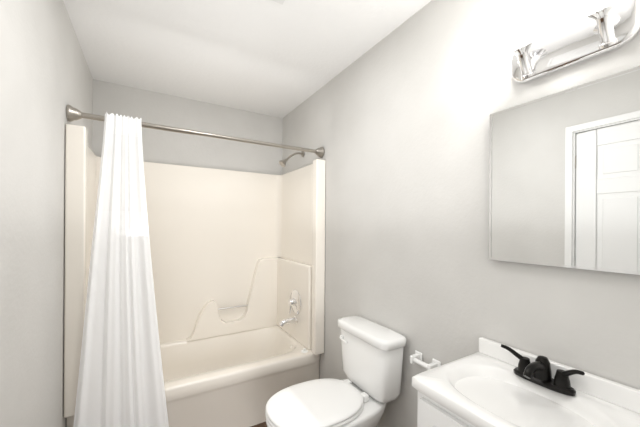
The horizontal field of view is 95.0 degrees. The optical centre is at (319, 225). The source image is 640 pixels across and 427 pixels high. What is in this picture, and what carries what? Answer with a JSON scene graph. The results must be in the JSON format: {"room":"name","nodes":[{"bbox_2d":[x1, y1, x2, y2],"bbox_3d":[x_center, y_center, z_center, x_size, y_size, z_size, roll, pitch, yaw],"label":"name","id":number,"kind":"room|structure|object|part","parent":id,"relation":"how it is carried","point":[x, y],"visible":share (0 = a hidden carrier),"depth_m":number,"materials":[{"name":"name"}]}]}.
{"room":"bathroom","nodes":[
{"label":"bathroom","id":0,"kind":"room"},
{"bbox_2d":[0,0,95,426],"bbox_3d":[-1.039,0.133,0.959,0.100,2.440,2.965,0,0,-30],"label":"wall","id":1,"kind":"structure","parent":0,"point":[44,69],"depth_m":1.08,"materials":[{"name":"paint"}]},
{"bbox_2d":[66,105,324,157],"bbox_3d":[-0.639,-0.575,1.886,1.517,0.084,0.084,0,0,-30],"label":"curtain rod","id":2,"kind":"object","parent":1,"relation":"attached to","point":[72,113],"visible":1,"depth_m":1.78,"materials":[{"name":"silver metal"}]},
{"bbox_2d":[73,112,168,426],"bbox_3d":[-1.059,0.349,1.593,0.464,1.908,0.139,0,0,-30],"label":"shower curtain","id":3,"kind":"object","parent":2,"relation":"hanging from","point":[120,381],"visible":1,"depth_m":1.55,"materials":[{"name":"white fabric"}]},
{"bbox_2d":[96,80,279,174],"bbox_3d":[-1.057,0.133,2.610,1.500,2.440,0.100,0,0,-30],"label":"wall","id":4,"kind":"structure","parent":0,"point":[159,146],"depth_m":2.53,"materials":[{"name":"paint"}]},
{"bbox_2d":[63,0,430,117],"bbox_3d":[-0.590,-1.109,1.217,2.320,0.050,2.965,0,0,-30],"label":"ceiling","id":5,"kind":"structure","parent":0,"point":[273,58],"depth_m":1.74,"materials":[{"name":"white paint"}]},
{"bbox_2d":[272,0,284,3],"bbox_3d":[-0.236,-1.069,1.196,0.310,0.024,0.310,0,0,-30],"label":"ceiling vent","id":6,"kind":"object","parent":5,"relation":"in","point":[280,1],"visible":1,"depth_m":1.39,"materials":[{"name":"white plastic"}]},
{"bbox_2d":[251,421,266,426],"bbox_3d":[-0.608,1.381,1.217,2.320,0.050,2.965,0,0,-30],"label":"floor","id":7,"kind":"structure","parent":0,"point":[262,424],"depth_m":1.99,"materials":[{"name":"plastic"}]},
{"bbox_2d":[63,124,325,426],"bbox_3d":[-0.827,0.348,2.196,1.514,2.013,0.842,0,0,-30],"label":"tub surround","id":8,"kind":"object","parent":7,"relation":"on","point":[238,263],"visible":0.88,"depth_m":2.42,"materials":[{"name":"white plastic"}]},
{"bbox_3d":[-0.266,0.787,2.415,0.153,0.076,0.068,0,0,-30],"label":"spout","id":9,"kind":"part","parent":8,"relation":"part of","materials":[{"name":"silver metal"}]},
{"bbox_2d":[265,316,406,426],"bbox_3d":[0.056,0.960,1.509,0.676,0.801,0.440,0,0,-30],"label":"toilet","id":10,"kind":"object","parent":7,"relation":"on","point":[366,391],"visible":1,"depth_m":1.47,"materials":[{"name":"white ceramic"}]},
{"bbox_3d":[-0.022,0.874,1.463,0.492,0.024,0.370,0,0,-30],"label":"lid","id":11,"kind":"part","parent":10,"relation":"part of","materials":[{"name":"white plastic"}]},
{"bbox_3d":[0.135,0.656,1.700,0.026,0.026,0.084,0,0,-30],"label":"lever","id":12,"kind":"part","parent":10,"relation":"part of","materials":[{"name":"white plastic"}]},
{"bbox_3d":[0.276,0.758,1.637,0.156,0.296,0.410,0,0,-30],"label":"tank","id":13,"kind":"part","parent":10,"relation":"part of","materials":[{"name":"white ceramic"}]},
{"bbox_2d":[412,337,639,426],"bbox_3d":[0.609,0.886,0.810,0.430,0.956,0.595,0,0,-30],"label":"bathroom vanity","id":14,"kind":"object","parent":7,"relation":"on","point":[490,383],"visible":1,"depth_m":0.88,"materials":[{"name":"white stone"}]},
{"bbox_3d":[0.390,0.897,0.836,0.018,0.682,0.260,0,0,-30],"label":"door","id":15,"kind":"part","parent":14,"relation":"part of","materials":[{"name":"white wood"}]},
{"bbox_2d":[500,344,584,396],"bbox_3d":[0.676,0.454,0.914,0.137,0.090,0.226,0,0,-30],"label":"faucet","id":16,"kind":"object","parent":14,"relation":"on","point":[538,373],"depth_m":0.91,"materials":[{"name":"black metal"}]},
{"bbox_2d":[280,0,639,426],"bbox_3d":[0.358,0.142,1.779,0.100,2.440,2.965,0,0,-30],"label":"wall","id":17,"kind":"structure","parent":0,"point":[394,124],"depth_m":1.34,"materials":[{"name":"paint"}]},
{"bbox_2d":[410,350,440,370],"bbox_3d":[0.491,0.648,1.386,0.058,0.060,0.148,0,0,-30],"label":"paper holder","id":18,"kind":"object","parent":17,"relation":"attached to","point":[416,358],"visible":0.75,"depth_m":1.38,"materials":[{"name":"white ceramic"}]},
{"bbox_2d":[489,66,639,274],"bbox_3d":[0.772,-0.150,0.951,0.024,0.560,0.430,0,0,-30],"label":"mirror","id":19,"kind":"object","parent":17,"relation":"attached to","point":[564,178],"visible":1,"depth_m":0.91,"materials":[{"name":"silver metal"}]},
{"bbox_2d":[510,0,639,82],"bbox_3d":[0.752,-0.579,0.914,0.101,0.142,0.330,0,0,-30],"label":"sconce","id":20,"kind":"object","parent":17,"relation":"attached to","point":[611,25],"visible":1,"depth_m":0.90,"materials":[{"name":"silver metal"}]}
]}

